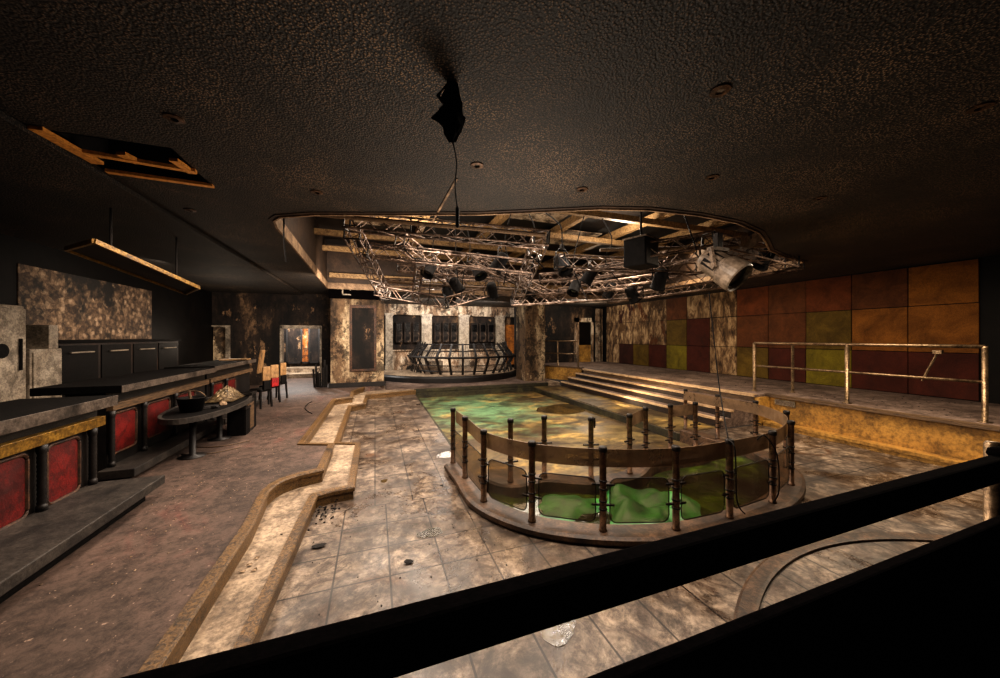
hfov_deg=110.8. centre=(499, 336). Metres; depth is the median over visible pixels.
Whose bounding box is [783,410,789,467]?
fence post
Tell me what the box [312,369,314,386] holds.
plank
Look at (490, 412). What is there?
floor
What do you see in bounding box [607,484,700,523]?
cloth
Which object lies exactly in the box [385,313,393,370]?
trim
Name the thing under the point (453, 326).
upper cabinet
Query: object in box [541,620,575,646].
puddle
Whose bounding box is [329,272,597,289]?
roof beam
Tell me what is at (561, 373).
wall
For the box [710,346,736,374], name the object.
wall panel
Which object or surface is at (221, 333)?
window
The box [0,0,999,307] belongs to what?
ceiling
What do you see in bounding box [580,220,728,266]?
roof beam
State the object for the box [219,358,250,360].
board
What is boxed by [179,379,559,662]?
step
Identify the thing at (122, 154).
batten
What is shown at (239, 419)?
crate
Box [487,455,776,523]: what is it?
railing panel
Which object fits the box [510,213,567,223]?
ceiling panel
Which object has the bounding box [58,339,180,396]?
cabinets
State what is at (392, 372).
floor
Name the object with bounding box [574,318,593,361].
door
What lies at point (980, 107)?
recessed light
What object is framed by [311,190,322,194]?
recessed light
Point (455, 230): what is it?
cable
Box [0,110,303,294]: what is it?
ceiling
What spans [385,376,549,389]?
floor
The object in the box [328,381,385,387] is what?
trim
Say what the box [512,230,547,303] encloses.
lighting truss
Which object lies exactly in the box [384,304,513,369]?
wall
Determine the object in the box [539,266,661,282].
lighting truss
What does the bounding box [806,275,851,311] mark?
wall panel
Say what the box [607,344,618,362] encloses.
wall panel
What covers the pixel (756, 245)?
conduit pipe
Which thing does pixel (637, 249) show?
loudspeaker
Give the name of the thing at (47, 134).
batten
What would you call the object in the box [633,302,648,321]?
wall panel
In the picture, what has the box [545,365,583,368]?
wall cap
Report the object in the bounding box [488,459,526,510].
fence panel
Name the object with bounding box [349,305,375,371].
frame
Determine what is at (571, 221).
roof beam
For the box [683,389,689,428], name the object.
fence post
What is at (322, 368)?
plank
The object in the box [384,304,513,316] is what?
lintel
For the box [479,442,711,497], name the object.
wall
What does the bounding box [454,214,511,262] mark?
roof beam
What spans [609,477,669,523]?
fence panel
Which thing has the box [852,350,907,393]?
wall panel
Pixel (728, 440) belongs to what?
cable
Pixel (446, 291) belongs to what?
spotlight
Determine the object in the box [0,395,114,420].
countertop
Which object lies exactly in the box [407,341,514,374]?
barrier
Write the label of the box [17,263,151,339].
wall panel
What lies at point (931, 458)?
ledge
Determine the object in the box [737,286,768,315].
wall panel
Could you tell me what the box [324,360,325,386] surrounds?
plank
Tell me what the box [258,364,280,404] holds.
chair
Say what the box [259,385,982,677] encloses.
floor tiles
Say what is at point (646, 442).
fence post
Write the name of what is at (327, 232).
roof beam
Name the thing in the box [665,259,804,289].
lighting truss
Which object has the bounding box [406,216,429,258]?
roof beam
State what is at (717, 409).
fence post
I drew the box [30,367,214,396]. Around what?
countertop
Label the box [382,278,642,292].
lighting truss
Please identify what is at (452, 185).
batten
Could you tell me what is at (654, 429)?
trim
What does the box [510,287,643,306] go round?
lighting truss
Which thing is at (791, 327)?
wall panel
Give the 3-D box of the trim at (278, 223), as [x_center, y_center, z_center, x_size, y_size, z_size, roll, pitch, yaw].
[1.091,-1.690,8.877,11.055,0.200,9.208,0,0,-20]
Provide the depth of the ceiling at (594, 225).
9.88 m
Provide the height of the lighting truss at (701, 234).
0.531 m
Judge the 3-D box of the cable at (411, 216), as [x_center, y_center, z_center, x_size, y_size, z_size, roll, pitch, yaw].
[-1.593,-1.995,6.380,0.241,1.182,0.465,0,0,-33]
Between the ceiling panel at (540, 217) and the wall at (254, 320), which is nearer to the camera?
the ceiling panel at (540, 217)
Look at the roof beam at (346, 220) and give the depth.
8.93 m
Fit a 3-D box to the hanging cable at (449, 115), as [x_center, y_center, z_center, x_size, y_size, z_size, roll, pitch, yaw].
[-0.325,-1.167,2.199,0.167,0.933,0.178,0,0,23]
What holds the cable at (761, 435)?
hanging from the fence post at (772, 434)
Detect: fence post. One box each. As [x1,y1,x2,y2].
[450,408,455,463]
[462,416,467,478]
[478,429,489,502]
[504,418,517,482]
[522,440,541,522]
[536,415,551,477]
[583,416,598,479]
[591,445,614,532]
[624,413,634,473]
[641,407,649,448]
[665,404,675,447]
[666,445,685,530]
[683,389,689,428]
[690,402,700,445]
[712,394,722,438]
[722,438,735,518]
[750,400,760,435]
[767,430,777,503]
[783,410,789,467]
[787,420,794,485]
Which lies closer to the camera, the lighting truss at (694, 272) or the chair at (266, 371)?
the lighting truss at (694, 272)
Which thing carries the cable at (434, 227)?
hanging from the roof beam at (568, 237)
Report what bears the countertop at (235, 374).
on the floor at (76, 623)
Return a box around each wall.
[0,233,212,364]
[212,292,329,384]
[284,329,319,366]
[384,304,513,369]
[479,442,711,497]
[514,305,600,372]
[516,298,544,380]
[545,366,581,379]
[601,255,999,403]
[754,396,999,460]
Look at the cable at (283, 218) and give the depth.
4.89 m
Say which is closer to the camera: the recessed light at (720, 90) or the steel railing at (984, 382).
the recessed light at (720, 90)
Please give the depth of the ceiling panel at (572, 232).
9.89 m
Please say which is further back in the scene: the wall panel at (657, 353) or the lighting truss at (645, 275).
the wall panel at (657, 353)
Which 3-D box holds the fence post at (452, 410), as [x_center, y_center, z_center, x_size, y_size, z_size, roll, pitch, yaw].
[-0.715,1.498,5.248,0.082,0.835,0.225,0,0,-23]
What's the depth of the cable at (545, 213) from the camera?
6.29 m
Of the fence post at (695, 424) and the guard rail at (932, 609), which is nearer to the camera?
the guard rail at (932, 609)
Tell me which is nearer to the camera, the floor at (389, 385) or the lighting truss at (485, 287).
the lighting truss at (485, 287)
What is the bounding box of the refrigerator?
[0,304,25,401]
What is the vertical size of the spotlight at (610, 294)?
0.664 m
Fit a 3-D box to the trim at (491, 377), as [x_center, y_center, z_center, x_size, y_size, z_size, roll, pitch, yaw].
[-2.036,1.728,15.601,6.960,0.275,3.482,0,0,-20]
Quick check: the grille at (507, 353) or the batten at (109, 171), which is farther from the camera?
the grille at (507, 353)
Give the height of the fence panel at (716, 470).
0.451 m
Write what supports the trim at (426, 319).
attached to the wall at (396, 318)
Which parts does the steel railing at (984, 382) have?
post, post, post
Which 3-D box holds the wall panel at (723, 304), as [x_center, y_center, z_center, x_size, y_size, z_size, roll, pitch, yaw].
[7.872,-1.150,12.180,0.030,0.877,0.977,0,0,-20]
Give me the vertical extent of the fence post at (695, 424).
0.835 m
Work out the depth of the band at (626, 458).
3.63 m
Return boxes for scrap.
[312,543,326,547]
[404,559,412,563]
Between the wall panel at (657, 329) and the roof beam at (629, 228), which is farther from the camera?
the wall panel at (657, 329)
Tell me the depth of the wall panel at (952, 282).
7.42 m
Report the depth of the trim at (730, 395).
9.84 m
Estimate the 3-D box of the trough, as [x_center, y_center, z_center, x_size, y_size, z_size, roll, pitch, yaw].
[-4.907,-1.177,4.895,0.651,0.845,2.909,0,0,-17]
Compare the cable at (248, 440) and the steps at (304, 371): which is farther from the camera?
the steps at (304, 371)
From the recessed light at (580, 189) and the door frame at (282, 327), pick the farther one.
the door frame at (282, 327)
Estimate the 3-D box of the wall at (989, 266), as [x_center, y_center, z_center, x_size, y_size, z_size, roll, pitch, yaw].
[8.459,0.190,10.882,0.180,3.620,17.100,0,0,-20]
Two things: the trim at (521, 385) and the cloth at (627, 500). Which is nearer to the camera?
the cloth at (627, 500)
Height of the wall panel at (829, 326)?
1.024 m
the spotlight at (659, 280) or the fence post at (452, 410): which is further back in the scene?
the spotlight at (659, 280)
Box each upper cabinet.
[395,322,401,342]
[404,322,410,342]
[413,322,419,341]
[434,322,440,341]
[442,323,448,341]
[450,323,456,341]
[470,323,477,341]
[479,323,485,341]
[487,323,493,341]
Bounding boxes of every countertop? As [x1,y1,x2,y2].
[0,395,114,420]
[0,395,164,603]
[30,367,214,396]
[30,367,223,481]
[164,359,252,368]
[164,359,258,423]
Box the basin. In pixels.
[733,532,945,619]
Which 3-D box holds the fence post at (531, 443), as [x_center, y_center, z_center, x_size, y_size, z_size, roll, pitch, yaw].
[0.332,1.498,3.583,0.225,0.835,0.082,0,0,27]
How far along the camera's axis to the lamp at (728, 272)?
4.88 m
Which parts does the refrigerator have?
handle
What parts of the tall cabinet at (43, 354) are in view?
door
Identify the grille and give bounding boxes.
[413,362,510,370]
[417,346,511,356]
[775,399,795,407]
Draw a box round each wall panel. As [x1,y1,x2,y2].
[607,305,618,323]
[607,323,618,343]
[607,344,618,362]
[619,304,632,322]
[619,322,632,343]
[619,344,632,363]
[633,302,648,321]
[633,322,648,343]
[633,344,648,365]
[649,299,666,320]
[649,321,666,344]
[649,345,666,367]
[667,297,686,319]
[667,320,686,344]
[667,345,686,369]
[687,294,709,318]
[687,318,709,345]
[687,346,709,371]
[710,290,736,317]
[710,317,736,346]
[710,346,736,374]
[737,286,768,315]
[737,315,767,347]
[737,347,767,378]
[768,313,805,348]
[769,281,805,313]
[769,348,805,382]
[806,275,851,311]
[806,310,851,349]
[806,349,851,387]
[852,268,907,309]
[852,307,907,350]
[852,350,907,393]
[908,303,978,352]
[908,352,978,400]
[909,259,978,305]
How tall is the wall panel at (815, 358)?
0.961 m
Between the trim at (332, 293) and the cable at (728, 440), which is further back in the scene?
the trim at (332, 293)
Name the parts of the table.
leg, leg, box panel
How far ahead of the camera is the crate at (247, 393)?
6.57 m
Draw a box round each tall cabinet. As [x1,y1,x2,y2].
[26,325,61,398]
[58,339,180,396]
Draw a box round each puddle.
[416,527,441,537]
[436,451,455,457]
[536,404,584,413]
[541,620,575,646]
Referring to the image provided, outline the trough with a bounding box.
[64,208,199,294]
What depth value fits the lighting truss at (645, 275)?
8.55 m
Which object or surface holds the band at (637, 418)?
hanging from the fence post at (629, 416)
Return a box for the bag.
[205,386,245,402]
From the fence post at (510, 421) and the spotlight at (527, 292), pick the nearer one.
the fence post at (510, 421)
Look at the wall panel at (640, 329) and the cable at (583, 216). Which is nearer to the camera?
the cable at (583, 216)
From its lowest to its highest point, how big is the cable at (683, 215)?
1.375 m
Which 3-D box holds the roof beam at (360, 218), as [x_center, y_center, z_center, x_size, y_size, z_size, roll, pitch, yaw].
[-1.085,-1.758,5.400,3.616,0.333,0.070,0,0,-3]
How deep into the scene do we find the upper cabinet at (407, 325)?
16.84 m
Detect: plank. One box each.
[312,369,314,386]
[315,364,316,386]
[317,372,319,386]
[322,368,323,386]
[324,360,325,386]
[326,364,327,386]
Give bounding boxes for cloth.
[539,494,598,520]
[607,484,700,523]
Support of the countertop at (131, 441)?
on the floor at (76, 623)
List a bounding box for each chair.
[249,366,272,408]
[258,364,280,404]
[267,363,287,399]
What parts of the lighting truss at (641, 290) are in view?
frame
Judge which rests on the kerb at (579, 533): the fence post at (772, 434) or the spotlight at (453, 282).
the fence post at (772, 434)
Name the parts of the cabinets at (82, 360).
door, handle, door, door, door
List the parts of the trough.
edge trim, hanger rod, edge trim, edge trim, hanger rod, edge trim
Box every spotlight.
[420,250,436,278]
[442,279,455,303]
[448,270,465,293]
[471,252,487,280]
[485,275,498,299]
[488,242,508,274]
[522,277,535,299]
[555,244,572,276]
[567,273,580,296]
[579,257,597,286]
[602,277,615,298]
[624,279,641,304]
[650,261,667,291]
[751,241,774,270]
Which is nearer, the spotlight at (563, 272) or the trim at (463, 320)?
the spotlight at (563, 272)
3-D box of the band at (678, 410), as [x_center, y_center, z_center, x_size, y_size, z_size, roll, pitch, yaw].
[2.983,1.210,5.686,0.528,0.180,0.008,0,0,-19]
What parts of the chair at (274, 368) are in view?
backrest, leg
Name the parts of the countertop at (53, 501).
inset frame, panel, trim, inset frame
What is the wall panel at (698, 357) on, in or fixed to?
attached to the wall at (989, 266)
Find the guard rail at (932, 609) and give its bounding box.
[121,440,999,677]
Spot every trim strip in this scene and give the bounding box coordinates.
[595,309,599,361]
[601,309,602,360]
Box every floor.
[0,378,383,677]
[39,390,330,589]
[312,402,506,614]
[384,367,514,376]
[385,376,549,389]
[419,391,690,480]
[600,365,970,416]
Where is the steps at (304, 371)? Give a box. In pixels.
[286,366,319,378]
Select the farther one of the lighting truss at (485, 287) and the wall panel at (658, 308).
the wall panel at (658, 308)
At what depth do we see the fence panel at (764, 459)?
3.83 m
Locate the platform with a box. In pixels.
[545,361,999,425]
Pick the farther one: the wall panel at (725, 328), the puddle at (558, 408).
the wall panel at (725, 328)
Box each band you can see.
[456,391,787,467]
[626,409,642,428]
[673,404,692,416]
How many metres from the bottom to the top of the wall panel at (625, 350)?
0.952 m
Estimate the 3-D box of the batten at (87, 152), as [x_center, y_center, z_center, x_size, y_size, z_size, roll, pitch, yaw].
[-3.291,-1.607,3.168,0.776,0.030,0.060,0,0,-27]
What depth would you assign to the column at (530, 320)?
14.62 m
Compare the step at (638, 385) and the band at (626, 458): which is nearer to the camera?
the band at (626, 458)
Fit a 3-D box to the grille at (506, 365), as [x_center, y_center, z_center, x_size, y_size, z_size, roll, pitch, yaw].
[-1.528,1.320,15.437,4.751,0.288,2.308,0,0,-14]
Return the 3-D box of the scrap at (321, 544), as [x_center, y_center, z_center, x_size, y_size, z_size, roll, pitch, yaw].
[-1.720,1.982,3.283,0.130,0.005,0.063,0,0,-20]
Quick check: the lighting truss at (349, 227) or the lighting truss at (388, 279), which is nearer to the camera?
the lighting truss at (349, 227)
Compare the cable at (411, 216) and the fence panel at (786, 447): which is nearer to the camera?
the fence panel at (786, 447)
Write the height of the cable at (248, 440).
0.015 m
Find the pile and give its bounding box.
[307,499,344,530]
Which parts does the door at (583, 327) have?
panel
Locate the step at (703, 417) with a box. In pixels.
[561,381,752,427]
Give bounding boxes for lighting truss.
[342,216,550,249]
[343,224,390,300]
[362,241,533,275]
[374,285,449,308]
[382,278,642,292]
[394,234,474,299]
[396,263,505,280]
[411,258,424,301]
[443,286,489,308]
[466,255,562,301]
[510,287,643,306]
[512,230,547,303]
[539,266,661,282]
[554,254,703,275]
[558,274,668,295]
[582,243,700,279]
[607,280,722,303]
[650,230,712,256]
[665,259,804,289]
[701,231,799,269]
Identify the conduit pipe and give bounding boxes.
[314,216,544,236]
[388,281,519,290]
[600,244,766,251]
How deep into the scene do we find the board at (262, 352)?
8.95 m
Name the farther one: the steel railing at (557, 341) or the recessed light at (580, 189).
the steel railing at (557, 341)
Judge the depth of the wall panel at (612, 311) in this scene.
17.75 m
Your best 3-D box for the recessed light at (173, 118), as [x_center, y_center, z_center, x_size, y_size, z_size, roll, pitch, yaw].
[-2.412,-1.613,2.552,0.124,0.014,0.124,0,0,-20]
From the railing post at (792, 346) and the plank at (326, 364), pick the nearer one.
the railing post at (792, 346)
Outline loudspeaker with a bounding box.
[622,211,658,270]
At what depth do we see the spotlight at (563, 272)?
6.92 m
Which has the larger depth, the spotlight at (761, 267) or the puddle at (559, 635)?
the spotlight at (761, 267)
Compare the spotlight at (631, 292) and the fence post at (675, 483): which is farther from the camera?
the spotlight at (631, 292)
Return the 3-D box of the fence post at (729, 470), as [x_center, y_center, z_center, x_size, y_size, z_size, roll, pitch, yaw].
[2.431,1.498,3.653,0.225,0.835,0.082,0,0,-22]
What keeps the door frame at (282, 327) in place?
in the wall at (254, 320)
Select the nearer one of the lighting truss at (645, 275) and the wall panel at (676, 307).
the lighting truss at (645, 275)
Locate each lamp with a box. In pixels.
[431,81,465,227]
[696,232,752,291]
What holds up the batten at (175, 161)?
attached to the ceiling at (861, 105)
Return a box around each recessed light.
[162,113,184,124]
[183,208,195,212]
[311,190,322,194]
[470,162,483,168]
[576,187,587,191]
[705,174,718,180]
[709,83,730,97]
[813,196,826,200]
[965,101,994,113]
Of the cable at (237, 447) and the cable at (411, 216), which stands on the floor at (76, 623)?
the cable at (237, 447)
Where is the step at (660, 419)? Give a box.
[535,385,714,432]
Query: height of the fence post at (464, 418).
0.835 m
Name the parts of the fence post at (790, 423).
clear fence panel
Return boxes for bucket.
[175,390,206,412]
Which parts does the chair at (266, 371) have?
seat, leg, backrest, leg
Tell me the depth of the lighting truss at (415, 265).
8.45 m
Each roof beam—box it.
[314,228,621,260]
[322,245,620,272]
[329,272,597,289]
[345,219,357,255]
[365,216,694,253]
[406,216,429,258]
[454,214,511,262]
[508,210,600,259]
[538,212,674,269]
[551,211,748,237]
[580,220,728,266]
[602,230,736,273]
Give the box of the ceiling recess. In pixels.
[268,206,807,295]
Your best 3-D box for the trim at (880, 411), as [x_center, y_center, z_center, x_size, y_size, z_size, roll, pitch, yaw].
[7.182,1.337,5.219,0.140,0.057,5.920,0,0,-20]
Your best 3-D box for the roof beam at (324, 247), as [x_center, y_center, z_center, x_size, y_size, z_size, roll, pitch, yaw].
[-0.123,-2.645,12.081,11.000,0.130,0.120,0,0,-20]
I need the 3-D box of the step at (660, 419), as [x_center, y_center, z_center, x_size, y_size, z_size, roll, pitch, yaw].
[3.078,2.002,10.688,1.130,0.035,7.000,0,0,-20]
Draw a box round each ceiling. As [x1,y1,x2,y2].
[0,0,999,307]
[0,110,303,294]
[315,210,736,265]
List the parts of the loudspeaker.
plate, hanger rod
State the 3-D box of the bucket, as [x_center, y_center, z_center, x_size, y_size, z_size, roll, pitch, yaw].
[-4.561,0.943,5.102,0.350,0.305,0.350,0,0,-20]
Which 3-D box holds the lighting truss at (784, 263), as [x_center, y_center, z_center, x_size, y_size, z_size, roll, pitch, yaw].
[4.831,-1.633,6.600,2.384,0.491,0.283,0,0,-20]
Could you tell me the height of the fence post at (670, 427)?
0.835 m
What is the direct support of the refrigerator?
on the floor at (76, 623)
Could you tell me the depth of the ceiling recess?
10.71 m
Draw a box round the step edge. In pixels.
[233,390,415,648]
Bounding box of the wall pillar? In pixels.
[330,289,383,386]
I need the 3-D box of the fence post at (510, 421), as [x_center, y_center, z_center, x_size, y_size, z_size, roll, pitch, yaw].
[0.139,1.498,4.566,0.225,0.835,0.082,0,0,-20]
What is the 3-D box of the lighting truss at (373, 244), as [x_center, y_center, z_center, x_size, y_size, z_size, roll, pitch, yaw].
[-1.030,-1.593,7.050,3.436,0.625,0.286,0,0,-2]
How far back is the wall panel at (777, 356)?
10.29 m
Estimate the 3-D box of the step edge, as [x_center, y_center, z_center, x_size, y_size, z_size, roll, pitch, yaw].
[-2.632,1.921,5.862,1.624,0.157,12.348,0,0,-10]
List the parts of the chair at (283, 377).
backrest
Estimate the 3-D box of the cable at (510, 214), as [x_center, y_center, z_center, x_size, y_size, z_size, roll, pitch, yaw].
[0.188,-1.835,7.013,0.111,1.505,0.476,0,0,-20]
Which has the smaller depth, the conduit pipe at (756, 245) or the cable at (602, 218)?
the conduit pipe at (756, 245)
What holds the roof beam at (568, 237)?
attached to the ceiling recess
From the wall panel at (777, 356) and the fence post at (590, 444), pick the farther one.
the wall panel at (777, 356)
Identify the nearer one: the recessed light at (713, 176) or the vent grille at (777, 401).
the recessed light at (713, 176)
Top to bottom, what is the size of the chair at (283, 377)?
1.002 m
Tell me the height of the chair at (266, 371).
1.002 m
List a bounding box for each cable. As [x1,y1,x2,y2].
[181,447,240,454]
[196,440,249,447]
[283,218,286,261]
[404,216,418,261]
[426,227,434,306]
[455,230,459,289]
[461,230,470,299]
[503,214,510,284]
[528,213,543,267]
[545,213,566,261]
[573,216,587,299]
[602,218,619,281]
[683,215,698,257]
[708,292,728,437]
[728,440,744,513]
[756,435,779,502]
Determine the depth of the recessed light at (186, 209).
4.39 m
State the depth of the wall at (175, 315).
8.74 m
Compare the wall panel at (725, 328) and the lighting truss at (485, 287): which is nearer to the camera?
the lighting truss at (485, 287)
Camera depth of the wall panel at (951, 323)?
7.43 m
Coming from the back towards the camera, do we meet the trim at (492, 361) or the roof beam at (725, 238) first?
the trim at (492, 361)
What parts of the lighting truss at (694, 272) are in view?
frame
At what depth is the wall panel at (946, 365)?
7.42 m
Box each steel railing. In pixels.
[545,340,578,366]
[751,342,992,423]
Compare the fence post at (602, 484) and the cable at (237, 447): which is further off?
the cable at (237, 447)
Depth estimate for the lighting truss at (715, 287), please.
8.73 m
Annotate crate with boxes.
[229,405,250,435]
[239,391,256,426]
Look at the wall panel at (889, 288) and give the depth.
8.37 m
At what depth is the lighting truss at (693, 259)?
7.13 m
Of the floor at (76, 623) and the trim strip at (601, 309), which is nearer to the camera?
the floor at (76, 623)
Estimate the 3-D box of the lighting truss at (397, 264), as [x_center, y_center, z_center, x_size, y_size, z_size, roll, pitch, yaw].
[-1.181,-1.583,8.400,2.650,0.395,0.206,0,0,0]
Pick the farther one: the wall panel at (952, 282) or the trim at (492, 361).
the trim at (492, 361)
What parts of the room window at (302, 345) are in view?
pane, pane, pane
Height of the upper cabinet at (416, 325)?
1.000 m
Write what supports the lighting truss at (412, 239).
attached to the lighting truss at (388, 279)
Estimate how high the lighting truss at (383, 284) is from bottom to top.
0.892 m
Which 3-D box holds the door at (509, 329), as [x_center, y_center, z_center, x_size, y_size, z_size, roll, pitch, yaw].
[0.846,0.419,18.925,1.188,2.162,0.150,0,0,-20]
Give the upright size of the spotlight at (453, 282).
0.664 m
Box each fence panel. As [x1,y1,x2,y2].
[466,442,480,490]
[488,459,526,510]
[538,472,595,521]
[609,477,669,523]
[681,470,724,519]
[733,459,768,507]
[776,447,789,492]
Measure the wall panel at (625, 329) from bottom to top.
1.026 m
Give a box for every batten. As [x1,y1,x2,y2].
[27,125,103,164]
[82,149,196,173]
[105,168,213,187]
[116,151,138,163]
[169,158,192,173]
[431,178,457,222]
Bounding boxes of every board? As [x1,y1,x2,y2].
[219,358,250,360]
[257,350,264,373]
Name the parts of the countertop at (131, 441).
inset frame, panel, trim, inset frame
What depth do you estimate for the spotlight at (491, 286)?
8.93 m
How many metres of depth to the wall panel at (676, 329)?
13.99 m
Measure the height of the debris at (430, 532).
0.002 m
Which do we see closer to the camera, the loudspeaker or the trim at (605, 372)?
the loudspeaker
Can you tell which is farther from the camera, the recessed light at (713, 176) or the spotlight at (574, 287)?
the spotlight at (574, 287)
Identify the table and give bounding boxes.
[157,395,253,459]
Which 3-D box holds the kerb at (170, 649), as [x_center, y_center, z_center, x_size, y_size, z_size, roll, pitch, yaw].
[-3.047,1.782,5.734,0.700,0.167,12.465,0,0,-18]
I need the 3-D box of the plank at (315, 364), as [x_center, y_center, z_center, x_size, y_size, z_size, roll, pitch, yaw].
[-6.165,1.307,11.573,0.060,0.818,0.467,0,0,-26]
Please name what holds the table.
on the floor at (76, 623)
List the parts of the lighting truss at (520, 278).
frame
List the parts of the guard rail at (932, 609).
panel, post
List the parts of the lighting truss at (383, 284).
frame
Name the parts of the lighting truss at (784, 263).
frame, frame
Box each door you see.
[505,325,513,363]
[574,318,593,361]
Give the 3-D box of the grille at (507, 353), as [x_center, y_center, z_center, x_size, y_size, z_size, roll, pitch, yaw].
[-1.515,0.630,15.386,4.967,0.469,2.420,0,0,-14]
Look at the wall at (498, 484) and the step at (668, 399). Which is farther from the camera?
the step at (668, 399)
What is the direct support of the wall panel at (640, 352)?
attached to the wall at (989, 266)
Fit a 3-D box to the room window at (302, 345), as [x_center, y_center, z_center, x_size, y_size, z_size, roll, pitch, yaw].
[-9.089,0.220,15.942,1.396,2.000,0.030,0,0,-20]
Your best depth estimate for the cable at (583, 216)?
7.49 m
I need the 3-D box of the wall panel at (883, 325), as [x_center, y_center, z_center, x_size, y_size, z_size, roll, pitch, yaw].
[9.234,-0.180,8.419,0.030,1.023,0.983,0,0,-20]
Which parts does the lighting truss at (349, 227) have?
frame, frame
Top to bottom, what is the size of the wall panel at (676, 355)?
0.961 m
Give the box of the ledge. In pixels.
[763,420,966,466]
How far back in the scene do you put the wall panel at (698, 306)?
13.09 m
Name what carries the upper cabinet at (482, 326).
attached to the wall at (396, 318)
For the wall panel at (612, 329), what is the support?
attached to the wall at (989, 266)
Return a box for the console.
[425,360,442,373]
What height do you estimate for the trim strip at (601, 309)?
2.840 m
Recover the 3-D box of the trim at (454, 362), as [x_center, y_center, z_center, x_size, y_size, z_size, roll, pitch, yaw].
[-2.786,1.109,17.551,1.392,0.981,0.300,0,0,-20]
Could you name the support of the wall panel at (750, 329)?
attached to the wall at (989, 266)
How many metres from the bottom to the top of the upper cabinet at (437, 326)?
1.000 m
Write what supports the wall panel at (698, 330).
attached to the wall at (989, 266)
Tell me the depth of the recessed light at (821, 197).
4.01 m
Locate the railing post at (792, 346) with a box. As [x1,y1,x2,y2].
[791,345,795,392]
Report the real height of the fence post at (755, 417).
0.835 m
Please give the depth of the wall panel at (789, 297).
10.26 m
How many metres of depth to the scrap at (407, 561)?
3.05 m
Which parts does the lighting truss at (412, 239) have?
frame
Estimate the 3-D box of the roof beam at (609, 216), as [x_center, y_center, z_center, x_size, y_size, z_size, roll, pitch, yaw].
[1.615,-2.645,7.286,11.000,0.130,0.120,0,0,-20]
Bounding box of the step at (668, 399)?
[568,377,752,417]
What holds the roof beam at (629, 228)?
attached to the ceiling recess
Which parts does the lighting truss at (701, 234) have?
frame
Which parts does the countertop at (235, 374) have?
panel, trim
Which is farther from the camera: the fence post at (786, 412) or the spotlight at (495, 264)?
the spotlight at (495, 264)
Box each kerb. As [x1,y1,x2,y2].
[137,387,364,672]
[444,429,805,547]
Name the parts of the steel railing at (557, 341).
post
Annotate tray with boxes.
[72,238,194,292]
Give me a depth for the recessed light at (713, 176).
3.48 m
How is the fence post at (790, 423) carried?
on the kerb at (579, 533)
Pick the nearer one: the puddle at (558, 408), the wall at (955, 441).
the wall at (955, 441)
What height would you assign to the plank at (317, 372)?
0.571 m
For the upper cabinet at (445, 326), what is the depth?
17.50 m
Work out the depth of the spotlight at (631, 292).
8.50 m
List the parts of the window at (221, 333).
pane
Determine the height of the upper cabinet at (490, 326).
1.000 m
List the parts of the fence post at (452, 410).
clear fence panel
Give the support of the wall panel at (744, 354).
attached to the wall at (989, 266)
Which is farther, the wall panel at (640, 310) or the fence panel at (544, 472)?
the wall panel at (640, 310)
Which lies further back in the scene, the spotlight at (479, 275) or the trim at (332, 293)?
the trim at (332, 293)
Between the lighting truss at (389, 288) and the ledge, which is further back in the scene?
the lighting truss at (389, 288)
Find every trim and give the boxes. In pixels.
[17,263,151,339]
[273,208,804,299]
[328,289,386,299]
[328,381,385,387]
[384,367,515,382]
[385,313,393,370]
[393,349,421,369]
[414,382,547,393]
[415,387,679,461]
[420,314,432,368]
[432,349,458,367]
[457,315,469,367]
[469,348,496,367]
[494,315,505,366]
[583,368,756,396]
[583,370,753,401]
[765,393,999,431]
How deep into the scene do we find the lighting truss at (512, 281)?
8.49 m
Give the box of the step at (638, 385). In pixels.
[575,373,752,402]
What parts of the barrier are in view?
rail, rail, rail, rail, rail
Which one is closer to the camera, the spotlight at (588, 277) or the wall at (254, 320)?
the spotlight at (588, 277)
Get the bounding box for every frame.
[280,325,321,382]
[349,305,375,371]
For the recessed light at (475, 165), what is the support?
in the ceiling at (861, 105)
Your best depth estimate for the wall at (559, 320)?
17.91 m
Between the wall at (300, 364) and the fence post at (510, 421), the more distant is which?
the wall at (300, 364)
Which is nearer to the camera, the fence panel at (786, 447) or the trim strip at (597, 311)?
the fence panel at (786, 447)
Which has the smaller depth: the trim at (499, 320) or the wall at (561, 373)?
the wall at (561, 373)
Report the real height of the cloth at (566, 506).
0.066 m
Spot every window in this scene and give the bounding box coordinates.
[211,325,229,359]
[286,329,319,363]
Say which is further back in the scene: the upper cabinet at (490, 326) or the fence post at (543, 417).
the upper cabinet at (490, 326)
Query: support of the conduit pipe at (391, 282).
attached to the lighting truss at (412, 239)
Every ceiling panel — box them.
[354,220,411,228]
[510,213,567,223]
[544,229,601,245]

